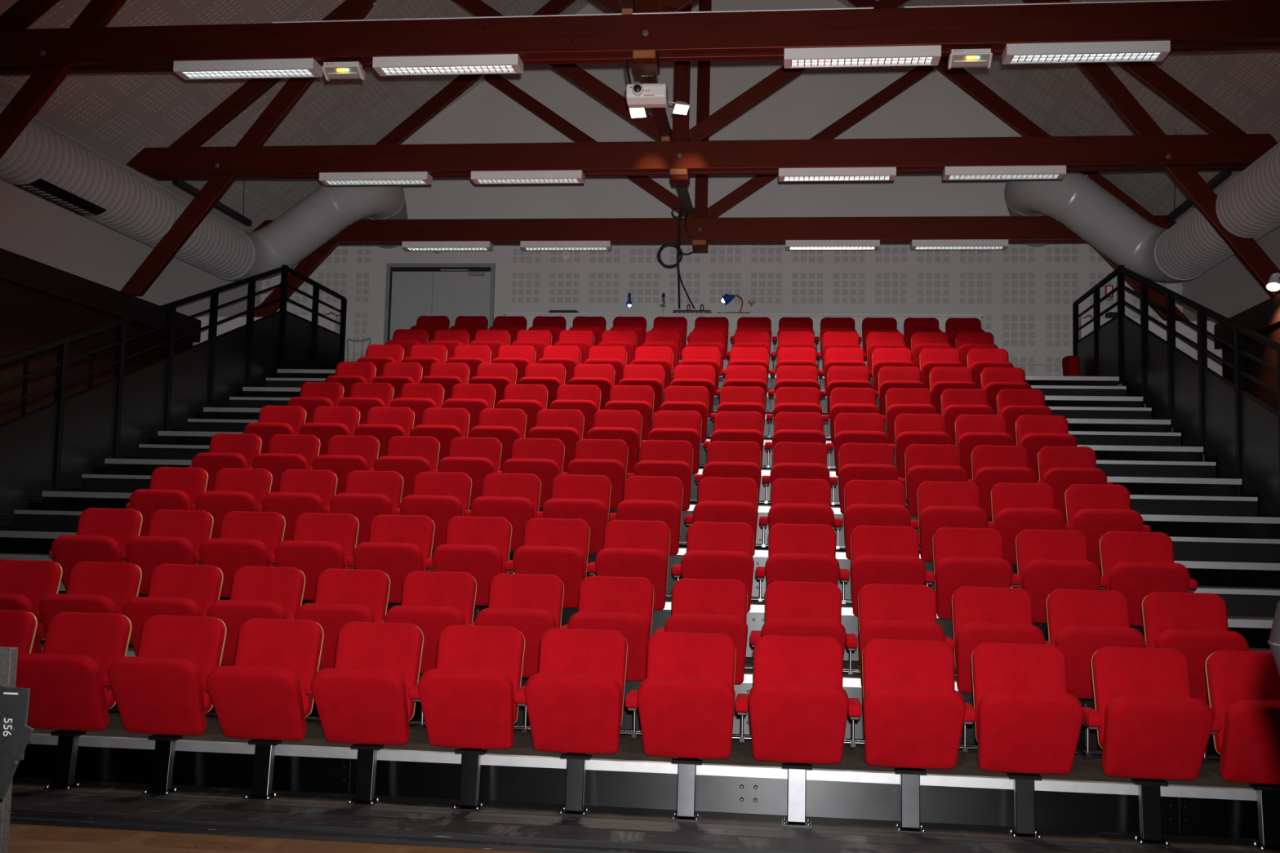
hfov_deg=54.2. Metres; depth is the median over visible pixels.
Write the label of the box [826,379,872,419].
cushion
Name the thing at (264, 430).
cushion
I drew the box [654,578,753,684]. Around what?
seat
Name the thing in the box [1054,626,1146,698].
cushion
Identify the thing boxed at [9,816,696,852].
strip
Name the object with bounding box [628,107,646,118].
floodlight
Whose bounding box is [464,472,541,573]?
seat
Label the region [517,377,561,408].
cushion
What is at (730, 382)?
cushion
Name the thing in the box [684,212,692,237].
cable
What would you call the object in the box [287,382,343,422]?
seat
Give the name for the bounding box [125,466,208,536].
seat
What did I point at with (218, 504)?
cushion
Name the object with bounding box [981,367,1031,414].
seat
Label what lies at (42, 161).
air duct
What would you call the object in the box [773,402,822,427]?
cushion
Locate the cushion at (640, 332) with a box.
[609,326,644,347]
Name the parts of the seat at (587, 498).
armrest, backrest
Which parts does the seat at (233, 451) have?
backrest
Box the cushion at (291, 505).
[261,492,324,541]
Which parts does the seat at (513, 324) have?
backrest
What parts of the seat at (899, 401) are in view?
backrest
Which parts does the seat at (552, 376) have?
backrest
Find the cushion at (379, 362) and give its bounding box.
[356,356,395,377]
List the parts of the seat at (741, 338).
backrest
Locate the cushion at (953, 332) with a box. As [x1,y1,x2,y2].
[947,328,984,348]
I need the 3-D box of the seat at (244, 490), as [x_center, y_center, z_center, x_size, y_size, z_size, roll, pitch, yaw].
[-3.220,0.771,9.854,0.581,0.900,0.438,1,-5,7]
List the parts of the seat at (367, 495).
armrest, backrest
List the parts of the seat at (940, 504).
armrest, backrest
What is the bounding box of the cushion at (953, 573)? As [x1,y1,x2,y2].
[936,556,1013,620]
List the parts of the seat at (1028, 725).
arm rod, arm plate, armrest, backrest, foot plate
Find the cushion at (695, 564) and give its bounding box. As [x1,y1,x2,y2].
[680,550,754,613]
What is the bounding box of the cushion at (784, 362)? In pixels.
[775,359,817,371]
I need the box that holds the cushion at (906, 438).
[896,431,951,478]
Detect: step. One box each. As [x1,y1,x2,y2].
[0,552,55,562]
[13,510,82,532]
[81,474,151,493]
[138,444,209,460]
[187,418,258,431]
[229,396,292,408]
[266,377,326,387]
[1030,385,1126,396]
[1048,406,1151,419]
[1068,431,1181,446]
[1096,460,1216,478]
[1129,494,1257,516]
[1169,537,1279,562]
[1186,586,1279,616]
[1248,647,1271,652]
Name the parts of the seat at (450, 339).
backrest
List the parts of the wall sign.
plate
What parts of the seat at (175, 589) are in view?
backrest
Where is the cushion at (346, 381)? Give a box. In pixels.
[324,375,367,398]
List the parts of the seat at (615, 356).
backrest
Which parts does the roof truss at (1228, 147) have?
raking leg, post, king post, raking leg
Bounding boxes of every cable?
[323,311,340,315]
[625,62,631,84]
[676,209,690,308]
[678,209,694,308]
[682,248,700,254]
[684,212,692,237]
[1079,314,1093,318]
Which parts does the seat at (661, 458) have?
armrest, backrest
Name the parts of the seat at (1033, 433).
backrest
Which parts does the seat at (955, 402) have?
backrest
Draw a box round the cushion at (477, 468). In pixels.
[437,457,494,506]
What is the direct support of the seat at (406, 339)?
on the tier at (259, 392)
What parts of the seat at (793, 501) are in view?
armrest, arm rod, backrest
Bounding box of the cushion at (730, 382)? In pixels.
[722,378,767,408]
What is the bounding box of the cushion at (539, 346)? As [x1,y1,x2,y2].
[511,340,547,363]
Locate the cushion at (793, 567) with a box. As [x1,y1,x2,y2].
[765,553,839,586]
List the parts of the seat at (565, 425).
backrest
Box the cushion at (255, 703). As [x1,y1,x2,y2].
[205,666,306,740]
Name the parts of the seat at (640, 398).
backrest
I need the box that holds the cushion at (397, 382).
[371,375,414,399]
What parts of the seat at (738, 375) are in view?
armrest, backrest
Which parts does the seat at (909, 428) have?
armrest, backrest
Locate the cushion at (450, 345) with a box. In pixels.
[426,340,462,359]
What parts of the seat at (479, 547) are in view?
armrest, backrest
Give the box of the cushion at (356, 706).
[311,668,409,745]
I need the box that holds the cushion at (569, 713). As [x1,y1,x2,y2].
[524,672,621,754]
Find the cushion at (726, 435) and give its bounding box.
[710,429,764,471]
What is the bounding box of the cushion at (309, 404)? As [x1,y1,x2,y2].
[287,396,333,422]
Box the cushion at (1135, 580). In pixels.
[1108,561,1190,626]
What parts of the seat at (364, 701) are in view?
armrest, foot plate, backrest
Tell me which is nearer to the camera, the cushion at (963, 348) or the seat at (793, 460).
the seat at (793, 460)
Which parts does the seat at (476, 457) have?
backrest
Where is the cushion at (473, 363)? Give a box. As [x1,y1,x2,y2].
[445,356,485,381]
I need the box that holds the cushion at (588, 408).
[549,400,597,439]
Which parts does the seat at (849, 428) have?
arm rod, armrest, backrest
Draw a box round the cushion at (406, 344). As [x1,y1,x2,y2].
[385,339,421,358]
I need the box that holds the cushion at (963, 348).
[958,343,998,367]
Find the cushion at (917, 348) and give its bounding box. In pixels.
[912,342,952,368]
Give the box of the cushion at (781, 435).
[772,429,826,448]
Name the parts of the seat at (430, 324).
backrest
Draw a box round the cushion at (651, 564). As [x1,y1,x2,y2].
[595,547,667,610]
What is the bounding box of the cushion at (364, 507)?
[329,493,392,546]
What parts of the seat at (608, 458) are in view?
backrest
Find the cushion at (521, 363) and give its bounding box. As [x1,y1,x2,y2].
[490,357,530,384]
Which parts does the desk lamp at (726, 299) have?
lamp shade, arm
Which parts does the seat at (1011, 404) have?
backrest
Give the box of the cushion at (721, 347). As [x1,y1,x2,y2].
[685,342,724,376]
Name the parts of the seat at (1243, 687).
armrest, backrest, foot plate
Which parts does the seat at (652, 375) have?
backrest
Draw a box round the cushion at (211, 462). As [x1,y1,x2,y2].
[191,452,247,490]
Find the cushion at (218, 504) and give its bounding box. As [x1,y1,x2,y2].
[195,490,257,538]
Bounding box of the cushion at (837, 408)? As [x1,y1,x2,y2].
[830,403,879,445]
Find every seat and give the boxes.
[0,559,62,653]
[0,609,37,655]
[15,612,132,790]
[35,561,142,647]
[48,507,142,591]
[102,614,226,795]
[120,564,223,657]
[121,509,213,595]
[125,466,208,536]
[188,433,262,490]
[191,467,272,538]
[194,511,285,599]
[202,617,324,799]
[204,566,305,666]
[243,405,306,453]
[248,434,320,492]
[257,469,337,541]
[269,512,359,604]
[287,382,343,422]
[291,568,390,669]
[298,406,359,455]
[305,621,423,805]
[308,435,379,494]
[324,361,376,398]
[324,470,404,546]
[338,382,394,425]
[346,514,435,613]
[354,406,414,457]
[356,344,404,377]
[369,435,439,502]
[371,362,422,399]
[378,570,476,722]
[385,328,428,358]
[390,382,444,427]
[394,471,471,571]
[400,344,447,377]
[408,624,528,810]
[409,315,449,342]
[410,407,470,469]
[419,362,469,402]
[425,515,511,622]
[426,328,469,359]
[432,436,502,510]
[441,383,495,437]
[445,345,491,381]
[448,315,488,343]
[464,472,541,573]
[467,363,517,408]
[467,573,564,726]
[468,329,510,362]
[468,408,526,471]
[488,315,527,345]
[490,345,535,384]
[495,383,547,438]
[496,437,564,511]
[505,518,590,611]
[511,329,551,363]
[514,628,632,816]
[517,363,565,408]
[527,408,584,471]
[528,315,566,345]
[535,474,611,553]
[537,345,581,384]
[549,384,600,439]
[554,329,594,364]
[560,439,628,509]
[560,575,653,730]
[568,315,606,346]
[568,364,614,409]
[583,346,626,386]
[586,409,642,473]
[586,520,671,610]
[597,329,637,365]
[604,385,654,443]
[608,475,687,555]
[609,316,646,347]
[617,364,664,416]
[625,631,740,822]
[626,440,697,511]
[631,346,673,395]
[641,330,680,376]
[641,410,705,474]
[650,316,687,359]
[653,385,711,444]
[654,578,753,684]
[663,364,716,417]
[671,521,759,613]
[672,346,721,395]
[680,330,724,376]
[684,476,763,556]
[687,316,728,359]
[695,440,764,510]
[703,411,768,471]
[710,386,768,438]
[716,364,769,413]
[721,346,771,391]
[726,330,770,372]
[730,316,771,355]
[735,635,851,827]
[750,581,848,673]
[755,523,842,601]
[759,478,834,547]
[762,441,831,503]
[764,412,826,468]
[766,386,822,438]
[768,365,820,413]
[769,346,817,391]
[771,331,816,372]
[772,316,814,355]
[814,317,856,359]
[816,331,861,377]
[817,347,866,396]
[820,365,872,419]
[822,387,879,445]
[826,413,888,476]
[829,443,898,514]
[833,480,911,559]
[839,525,926,616]
[845,583,945,687]
[848,639,965,833]
[859,317,899,360]
[864,331,906,377]
[869,347,915,397]
[875,366,925,420]
[882,387,937,446]
[888,413,951,478]
[897,444,968,516]
[903,317,942,351]
[910,480,987,562]
[911,331,952,368]
[920,347,964,391]
[924,527,1013,620]
[929,366,978,415]
[941,388,995,444]
[945,317,984,348]
[945,586,1044,693]
[955,332,998,367]
[955,413,1014,479]
[960,642,1084,839]
[967,348,1013,389]
[967,444,1037,518]
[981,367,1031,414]
[986,482,1066,568]
[996,389,1053,445]
[1010,528,1101,638]
[1015,414,1077,480]
[1036,445,1113,523]
[1044,589,1146,751]
[1062,355,1080,376]
[1064,484,1150,590]
[1081,646,1214,845]
[1098,531,1197,639]
[1142,591,1254,706]
[1202,650,1279,851]
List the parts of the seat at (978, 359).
backrest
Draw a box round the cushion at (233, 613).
[207,600,286,666]
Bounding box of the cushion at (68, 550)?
[51,534,122,591]
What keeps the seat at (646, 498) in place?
on the tier at (1255, 629)
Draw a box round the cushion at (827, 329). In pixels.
[819,327,856,359]
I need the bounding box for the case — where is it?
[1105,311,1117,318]
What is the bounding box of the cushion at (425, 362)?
[400,356,440,377]
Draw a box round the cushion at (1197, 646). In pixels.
[1155,629,1248,702]
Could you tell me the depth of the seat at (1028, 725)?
6.01 m
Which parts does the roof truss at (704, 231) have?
raking leg, post, king post, raking leg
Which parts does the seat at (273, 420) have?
backrest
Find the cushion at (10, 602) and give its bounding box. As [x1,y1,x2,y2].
[0,592,41,653]
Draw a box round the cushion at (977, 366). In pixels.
[969,360,1013,389]
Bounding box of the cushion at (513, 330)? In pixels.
[488,325,522,345]
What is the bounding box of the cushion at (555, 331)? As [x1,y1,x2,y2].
[528,326,562,345]
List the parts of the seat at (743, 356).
armrest, backrest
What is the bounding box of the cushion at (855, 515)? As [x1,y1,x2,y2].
[844,503,911,559]
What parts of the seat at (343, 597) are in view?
backrest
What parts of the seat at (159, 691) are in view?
armrest, foot plate, backrest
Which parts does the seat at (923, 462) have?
armrest, backrest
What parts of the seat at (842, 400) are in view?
arm rod, armrest, backrest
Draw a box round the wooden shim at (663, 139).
[661,136,670,141]
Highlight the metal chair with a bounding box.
[346,337,370,362]
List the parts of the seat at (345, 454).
backrest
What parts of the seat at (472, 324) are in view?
backrest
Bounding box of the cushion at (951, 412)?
[943,404,995,444]
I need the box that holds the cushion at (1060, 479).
[1044,467,1106,519]
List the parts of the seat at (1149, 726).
arm rod, arm plate, armrest, backrest, foot plate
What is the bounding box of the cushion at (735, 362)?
[727,359,768,384]
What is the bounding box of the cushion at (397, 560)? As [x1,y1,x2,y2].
[352,542,423,603]
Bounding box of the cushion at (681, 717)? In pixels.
[636,676,735,759]
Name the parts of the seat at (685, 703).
armrest, arm plate, arm rod, foot plate, backrest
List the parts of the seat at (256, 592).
backrest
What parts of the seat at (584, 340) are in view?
backrest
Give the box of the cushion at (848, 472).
[838,463,898,514]
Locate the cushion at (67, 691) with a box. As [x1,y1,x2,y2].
[15,653,109,731]
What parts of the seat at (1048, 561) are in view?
armrest, backrest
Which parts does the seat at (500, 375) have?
backrest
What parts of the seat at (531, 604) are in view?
backrest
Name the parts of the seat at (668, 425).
backrest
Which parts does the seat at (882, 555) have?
arm rod, armrest, backrest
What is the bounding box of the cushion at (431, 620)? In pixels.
[384,605,465,673]
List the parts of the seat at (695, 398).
backrest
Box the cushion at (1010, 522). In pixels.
[995,507,1066,564]
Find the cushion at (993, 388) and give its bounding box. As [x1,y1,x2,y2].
[984,382,1031,414]
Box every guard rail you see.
[0,264,346,530]
[1072,265,1279,517]
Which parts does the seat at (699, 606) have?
armrest, backrest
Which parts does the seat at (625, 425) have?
backrest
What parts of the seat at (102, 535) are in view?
armrest, backrest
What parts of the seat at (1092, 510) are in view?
armrest, backrest, armrest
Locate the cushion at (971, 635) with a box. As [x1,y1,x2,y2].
[956,622,1044,693]
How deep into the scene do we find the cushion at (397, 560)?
8.48 m
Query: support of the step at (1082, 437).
on the tier at (1141, 453)
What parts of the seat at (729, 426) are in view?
armrest, backrest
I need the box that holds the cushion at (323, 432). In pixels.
[298,422,350,455]
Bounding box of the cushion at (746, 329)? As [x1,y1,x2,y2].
[735,327,771,346]
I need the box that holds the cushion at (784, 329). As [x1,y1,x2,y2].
[777,327,814,335]
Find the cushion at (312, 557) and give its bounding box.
[274,540,345,600]
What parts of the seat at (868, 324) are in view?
backrest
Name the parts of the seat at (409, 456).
backrest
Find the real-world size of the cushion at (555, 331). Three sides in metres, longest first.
0.480 x 0.449 x 0.070 m
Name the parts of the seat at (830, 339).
armrest, backrest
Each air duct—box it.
[0,99,440,280]
[977,142,1279,282]
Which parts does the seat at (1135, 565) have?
armrest, backrest, armrest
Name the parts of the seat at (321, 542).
armrest, backrest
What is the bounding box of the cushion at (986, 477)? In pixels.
[975,466,1037,518]
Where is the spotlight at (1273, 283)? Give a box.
[1266,272,1279,291]
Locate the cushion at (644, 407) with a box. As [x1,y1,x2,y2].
[604,400,652,443]
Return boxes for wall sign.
[1104,284,1113,300]
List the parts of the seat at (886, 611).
arm rod, arm plate, armrest, backrest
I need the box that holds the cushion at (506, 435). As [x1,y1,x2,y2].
[468,426,520,471]
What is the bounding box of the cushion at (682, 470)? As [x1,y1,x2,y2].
[633,460,691,511]
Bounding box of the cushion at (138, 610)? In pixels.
[122,596,201,657]
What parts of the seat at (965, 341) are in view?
backrest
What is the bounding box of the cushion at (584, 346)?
[554,341,591,364]
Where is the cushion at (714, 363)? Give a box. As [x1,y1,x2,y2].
[678,359,719,395]
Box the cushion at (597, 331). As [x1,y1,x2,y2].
[568,326,603,346]
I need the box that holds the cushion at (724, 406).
[716,402,765,435]
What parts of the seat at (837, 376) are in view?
armrest, backrest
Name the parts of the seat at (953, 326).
backrest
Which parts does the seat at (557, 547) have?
armrest, backrest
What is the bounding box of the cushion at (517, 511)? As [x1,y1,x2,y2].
[471,496,533,551]
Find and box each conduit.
[271,7,873,22]
[904,0,1204,7]
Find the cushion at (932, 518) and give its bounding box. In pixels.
[920,506,987,562]
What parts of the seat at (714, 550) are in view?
armrest, backrest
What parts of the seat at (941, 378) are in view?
backrest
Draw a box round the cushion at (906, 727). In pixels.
[862,685,965,768]
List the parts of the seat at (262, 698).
armrest, foot plate, backrest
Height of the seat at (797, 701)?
0.900 m
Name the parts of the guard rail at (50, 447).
perforated panel, post, perforated panel, post, rail, rail, rail, perforated panel, post, perforated panel, post, perforated panel, post, perforated panel, post, perforated panel, rail, post, rail, rail, perforated panel, post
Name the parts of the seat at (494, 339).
backrest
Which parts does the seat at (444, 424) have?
backrest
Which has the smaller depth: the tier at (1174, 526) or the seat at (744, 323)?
the tier at (1174, 526)
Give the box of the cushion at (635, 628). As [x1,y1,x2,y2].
[567,612,649,681]
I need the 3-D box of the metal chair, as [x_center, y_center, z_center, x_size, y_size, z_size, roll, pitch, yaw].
[-4.424,-0.950,19.200,0.430,0.881,0.364,0,-5,19]
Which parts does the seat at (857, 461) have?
arm rod, armrest, backrest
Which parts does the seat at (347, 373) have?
backrest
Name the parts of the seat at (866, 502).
arm rod, armrest, backrest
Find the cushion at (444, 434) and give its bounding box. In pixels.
[410,424,462,469]
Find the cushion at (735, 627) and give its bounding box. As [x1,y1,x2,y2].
[664,613,747,684]
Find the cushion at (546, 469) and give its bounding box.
[502,457,559,508]
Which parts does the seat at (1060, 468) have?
backrest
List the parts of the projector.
ceiling plate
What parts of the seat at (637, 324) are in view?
backrest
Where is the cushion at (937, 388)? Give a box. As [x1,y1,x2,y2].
[931,381,978,415]
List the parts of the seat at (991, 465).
backrest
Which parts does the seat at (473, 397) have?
backrest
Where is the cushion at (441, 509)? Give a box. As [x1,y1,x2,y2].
[400,494,462,550]
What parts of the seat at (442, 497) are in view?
armrest, backrest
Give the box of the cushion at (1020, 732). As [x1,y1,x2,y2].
[977,690,1084,774]
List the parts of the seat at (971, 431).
backrest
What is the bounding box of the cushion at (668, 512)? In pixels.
[616,499,680,555]
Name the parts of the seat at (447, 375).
backrest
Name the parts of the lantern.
filter frame, filter frame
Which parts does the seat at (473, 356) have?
backrest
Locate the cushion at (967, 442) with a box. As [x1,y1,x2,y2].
[958,431,1014,479]
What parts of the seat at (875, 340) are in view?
backrest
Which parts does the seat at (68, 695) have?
foot plate, backrest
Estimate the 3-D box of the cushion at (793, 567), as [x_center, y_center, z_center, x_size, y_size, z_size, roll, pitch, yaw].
[1.067,1.048,8.229,0.480,0.449,0.070,1,24,7]
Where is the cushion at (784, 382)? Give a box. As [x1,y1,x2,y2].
[774,378,820,395]
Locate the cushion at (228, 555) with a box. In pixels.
[199,538,269,597]
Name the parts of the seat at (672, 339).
backrest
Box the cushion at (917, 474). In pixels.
[906,465,968,516]
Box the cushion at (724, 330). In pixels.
[692,326,728,359]
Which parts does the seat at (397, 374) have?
backrest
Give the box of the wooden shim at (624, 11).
[622,8,633,14]
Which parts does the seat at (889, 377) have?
backrest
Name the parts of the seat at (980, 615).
armrest, backrest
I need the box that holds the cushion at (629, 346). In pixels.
[597,341,635,365]
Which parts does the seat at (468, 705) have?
armrest, arm plate, arm rod, foot plate, backrest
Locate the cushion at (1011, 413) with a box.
[1000,404,1053,445]
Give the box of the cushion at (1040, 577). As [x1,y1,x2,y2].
[1022,559,1101,623]
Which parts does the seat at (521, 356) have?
backrest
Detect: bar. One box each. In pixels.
[172,179,252,225]
[1166,170,1231,221]
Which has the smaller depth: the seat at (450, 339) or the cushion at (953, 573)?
the cushion at (953, 573)
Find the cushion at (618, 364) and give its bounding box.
[583,358,624,386]
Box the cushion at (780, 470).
[770,462,830,484]
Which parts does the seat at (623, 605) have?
armrest, backrest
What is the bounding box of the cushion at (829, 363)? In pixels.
[824,360,866,396]
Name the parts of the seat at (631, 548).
armrest, backrest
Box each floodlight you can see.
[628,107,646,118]
[668,101,689,115]
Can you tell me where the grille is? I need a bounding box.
[12,177,106,216]
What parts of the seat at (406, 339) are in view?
backrest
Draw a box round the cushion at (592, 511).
[542,498,606,553]
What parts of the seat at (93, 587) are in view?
armrest, backrest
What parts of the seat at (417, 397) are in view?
backrest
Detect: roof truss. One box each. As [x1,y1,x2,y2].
[0,0,1279,158]
[120,0,1279,297]
[252,0,1190,320]
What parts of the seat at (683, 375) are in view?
backrest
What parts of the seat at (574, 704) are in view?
armrest, arm plate, arm rod, foot plate, backrest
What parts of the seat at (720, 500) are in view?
armrest, backrest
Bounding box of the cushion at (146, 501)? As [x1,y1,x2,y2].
[128,488,191,536]
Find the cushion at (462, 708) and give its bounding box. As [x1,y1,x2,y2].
[417,668,514,749]
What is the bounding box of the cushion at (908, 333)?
[904,328,942,351]
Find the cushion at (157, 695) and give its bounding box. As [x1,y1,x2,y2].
[107,656,207,735]
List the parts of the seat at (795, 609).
armrest, backrest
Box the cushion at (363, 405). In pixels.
[338,397,385,425]
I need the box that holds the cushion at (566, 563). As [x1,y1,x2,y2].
[512,546,584,608]
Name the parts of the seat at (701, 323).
backrest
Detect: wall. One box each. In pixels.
[0,97,262,346]
[261,0,1182,599]
[1182,225,1279,320]
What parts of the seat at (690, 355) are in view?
backrest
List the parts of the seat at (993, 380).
backrest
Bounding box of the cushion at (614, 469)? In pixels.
[567,458,624,509]
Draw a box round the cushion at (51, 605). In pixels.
[38,594,117,632]
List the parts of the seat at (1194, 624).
backrest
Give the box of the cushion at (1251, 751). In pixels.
[1219,699,1279,784]
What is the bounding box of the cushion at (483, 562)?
[431,544,502,605]
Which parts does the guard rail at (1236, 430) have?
post, perforated panel, rail, rail, rail, post, perforated panel, post, perforated panel, post, perforated panel, post, perforated panel, rail, rail, rail, post, perforated panel, post, perforated panel, post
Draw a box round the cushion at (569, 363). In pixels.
[537,357,577,384]
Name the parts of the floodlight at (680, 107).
glass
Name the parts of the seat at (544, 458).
backrest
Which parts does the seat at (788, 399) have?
armrest, arm rod, backrest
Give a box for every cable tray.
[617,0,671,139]
[675,185,693,214]
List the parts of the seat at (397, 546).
armrest, backrest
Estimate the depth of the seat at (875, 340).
15.48 m
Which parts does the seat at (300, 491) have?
armrest, backrest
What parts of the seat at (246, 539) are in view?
armrest, backrest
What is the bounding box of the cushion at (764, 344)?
[731,342,770,364]
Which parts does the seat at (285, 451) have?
backrest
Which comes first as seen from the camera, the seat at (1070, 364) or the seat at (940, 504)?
the seat at (940, 504)
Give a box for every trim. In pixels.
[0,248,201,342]
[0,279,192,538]
[197,316,263,343]
[297,315,340,333]
[1078,318,1164,339]
[1118,320,1222,568]
[1213,293,1279,348]
[1222,324,1279,570]
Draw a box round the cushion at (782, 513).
[768,502,834,530]
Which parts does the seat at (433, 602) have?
backrest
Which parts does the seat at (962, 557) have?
armrest, backrest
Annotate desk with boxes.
[503,312,982,373]
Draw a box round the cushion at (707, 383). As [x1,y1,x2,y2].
[669,378,714,417]
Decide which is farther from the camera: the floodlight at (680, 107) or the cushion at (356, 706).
the floodlight at (680, 107)
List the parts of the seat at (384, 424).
backrest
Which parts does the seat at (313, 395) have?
backrest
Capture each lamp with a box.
[626,293,631,312]
[660,293,666,313]
[721,293,743,311]
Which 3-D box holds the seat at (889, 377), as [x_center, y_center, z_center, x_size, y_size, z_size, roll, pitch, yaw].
[2.762,-0.214,13.317,0.581,0.900,0.432,1,-5,7]
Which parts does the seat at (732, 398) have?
armrest, backrest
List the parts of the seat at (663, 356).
backrest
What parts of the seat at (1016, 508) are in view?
armrest, backrest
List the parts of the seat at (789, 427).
armrest, backrest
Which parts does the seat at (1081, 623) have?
backrest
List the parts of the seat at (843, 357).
armrest, backrest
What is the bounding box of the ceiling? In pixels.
[0,0,1279,232]
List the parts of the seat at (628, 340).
backrest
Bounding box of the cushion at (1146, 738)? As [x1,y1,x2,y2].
[1102,695,1214,780]
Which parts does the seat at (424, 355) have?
backrest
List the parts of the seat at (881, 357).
backrest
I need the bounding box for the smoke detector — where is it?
[562,251,569,259]
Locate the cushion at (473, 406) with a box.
[441,398,488,437]
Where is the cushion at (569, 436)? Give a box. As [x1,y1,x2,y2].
[527,426,579,471]
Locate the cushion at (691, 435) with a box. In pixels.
[647,427,700,474]
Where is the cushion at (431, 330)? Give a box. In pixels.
[409,325,443,342]
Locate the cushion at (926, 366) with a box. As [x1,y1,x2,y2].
[921,360,964,391]
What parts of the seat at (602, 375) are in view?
backrest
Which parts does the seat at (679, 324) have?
backrest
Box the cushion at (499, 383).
[467,376,511,408]
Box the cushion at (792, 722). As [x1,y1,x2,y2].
[748,680,848,764]
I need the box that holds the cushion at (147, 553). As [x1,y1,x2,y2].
[124,536,195,595]
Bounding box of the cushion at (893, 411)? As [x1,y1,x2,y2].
[886,404,937,446]
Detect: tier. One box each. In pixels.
[0,530,1279,599]
[13,707,1259,839]
[40,638,1218,754]
[42,491,1279,552]
[57,580,1274,664]
[104,458,1241,508]
[157,431,1203,471]
[203,407,1170,440]
[242,386,1142,415]
[276,368,1119,392]
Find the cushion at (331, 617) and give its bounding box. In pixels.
[294,603,374,669]
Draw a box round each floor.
[8,657,1219,852]
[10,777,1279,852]
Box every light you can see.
[173,57,322,79]
[319,171,432,185]
[321,59,364,80]
[372,53,523,75]
[401,240,493,250]
[471,169,585,184]
[520,240,612,250]
[778,167,896,181]
[784,44,941,68]
[785,240,879,249]
[910,239,1008,249]
[942,165,1066,180]
[947,46,992,69]
[1001,40,1170,64]
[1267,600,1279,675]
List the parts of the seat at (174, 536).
armrest, backrest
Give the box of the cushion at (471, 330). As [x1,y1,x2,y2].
[448,325,482,343]
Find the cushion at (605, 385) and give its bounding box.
[568,377,612,409]
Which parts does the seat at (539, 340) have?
backrest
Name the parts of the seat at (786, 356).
armrest, backrest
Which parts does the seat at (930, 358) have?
backrest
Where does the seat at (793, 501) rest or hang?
on the tier at (1255, 629)
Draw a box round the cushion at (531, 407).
[495,399,542,438]
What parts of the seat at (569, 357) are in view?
backrest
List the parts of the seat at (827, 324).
armrest, backrest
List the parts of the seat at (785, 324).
armrest, backrest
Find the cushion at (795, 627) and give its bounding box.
[761,617,846,658]
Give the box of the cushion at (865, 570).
[850,555,926,616]
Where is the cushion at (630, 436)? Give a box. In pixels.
[586,426,639,473]
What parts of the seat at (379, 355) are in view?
backrest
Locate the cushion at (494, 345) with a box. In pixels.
[468,340,505,362]
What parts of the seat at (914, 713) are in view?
arm rod, armrest, arm plate, backrest, foot plate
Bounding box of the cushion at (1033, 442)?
[1020,432,1077,480]
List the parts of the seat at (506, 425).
backrest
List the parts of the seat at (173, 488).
armrest, backrest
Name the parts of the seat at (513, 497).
armrest, backrest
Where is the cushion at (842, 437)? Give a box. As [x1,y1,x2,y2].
[834,431,888,476]
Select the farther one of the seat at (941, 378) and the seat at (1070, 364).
the seat at (1070, 364)
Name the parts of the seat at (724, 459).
armrest, backrest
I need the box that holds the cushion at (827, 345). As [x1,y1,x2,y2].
[822,342,861,377]
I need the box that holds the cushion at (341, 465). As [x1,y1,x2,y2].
[312,454,368,494]
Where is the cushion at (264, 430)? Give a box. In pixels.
[243,422,294,453]
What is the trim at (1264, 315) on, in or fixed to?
attached to the wall at (1228, 288)
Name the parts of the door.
closer arm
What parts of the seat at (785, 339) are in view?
armrest, backrest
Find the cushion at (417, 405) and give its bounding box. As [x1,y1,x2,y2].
[390,397,436,427]
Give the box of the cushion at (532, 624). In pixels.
[474,608,555,677]
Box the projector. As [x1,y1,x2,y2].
[626,75,668,107]
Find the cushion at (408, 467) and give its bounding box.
[373,456,431,502]
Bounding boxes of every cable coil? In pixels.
[657,243,682,267]
[671,205,684,218]
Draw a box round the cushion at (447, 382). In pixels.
[419,375,462,402]
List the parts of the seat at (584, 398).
backrest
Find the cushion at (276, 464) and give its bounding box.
[252,453,308,492]
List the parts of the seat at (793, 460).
armrest, arm rod, backrest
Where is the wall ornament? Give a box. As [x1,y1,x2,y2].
[748,300,755,306]
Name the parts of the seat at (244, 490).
armrest, backrest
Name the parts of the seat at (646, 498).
armrest, backrest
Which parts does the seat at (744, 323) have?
backrest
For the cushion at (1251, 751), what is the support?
on the seat at (1243, 687)
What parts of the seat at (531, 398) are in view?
backrest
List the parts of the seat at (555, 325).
backrest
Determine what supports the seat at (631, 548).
on the tier at (851, 684)
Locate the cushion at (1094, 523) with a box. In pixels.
[1072,508,1143,567]
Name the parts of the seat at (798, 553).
arm rod, armrest, backrest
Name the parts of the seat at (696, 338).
backrest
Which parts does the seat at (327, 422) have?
backrest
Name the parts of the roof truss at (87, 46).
raking leg, post, king post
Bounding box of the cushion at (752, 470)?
[702,461,761,510]
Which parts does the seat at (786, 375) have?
armrest, backrest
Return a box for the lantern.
[0,686,33,799]
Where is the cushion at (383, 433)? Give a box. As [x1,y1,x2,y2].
[354,423,405,457]
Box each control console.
[672,303,711,313]
[717,311,750,313]
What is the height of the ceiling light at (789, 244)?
0.088 m
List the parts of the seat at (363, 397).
backrest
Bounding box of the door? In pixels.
[383,262,495,344]
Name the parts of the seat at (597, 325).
backrest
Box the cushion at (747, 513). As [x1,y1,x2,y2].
[693,501,758,556]
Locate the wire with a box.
[243,188,244,215]
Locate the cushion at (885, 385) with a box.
[879,380,925,420]
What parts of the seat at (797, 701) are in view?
armrest, arm rod, arm plate, foot plate, backrest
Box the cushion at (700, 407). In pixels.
[659,400,707,444]
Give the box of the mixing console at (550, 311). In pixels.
[549,310,578,312]
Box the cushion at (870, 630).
[858,619,945,687]
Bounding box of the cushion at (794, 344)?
[776,342,816,351]

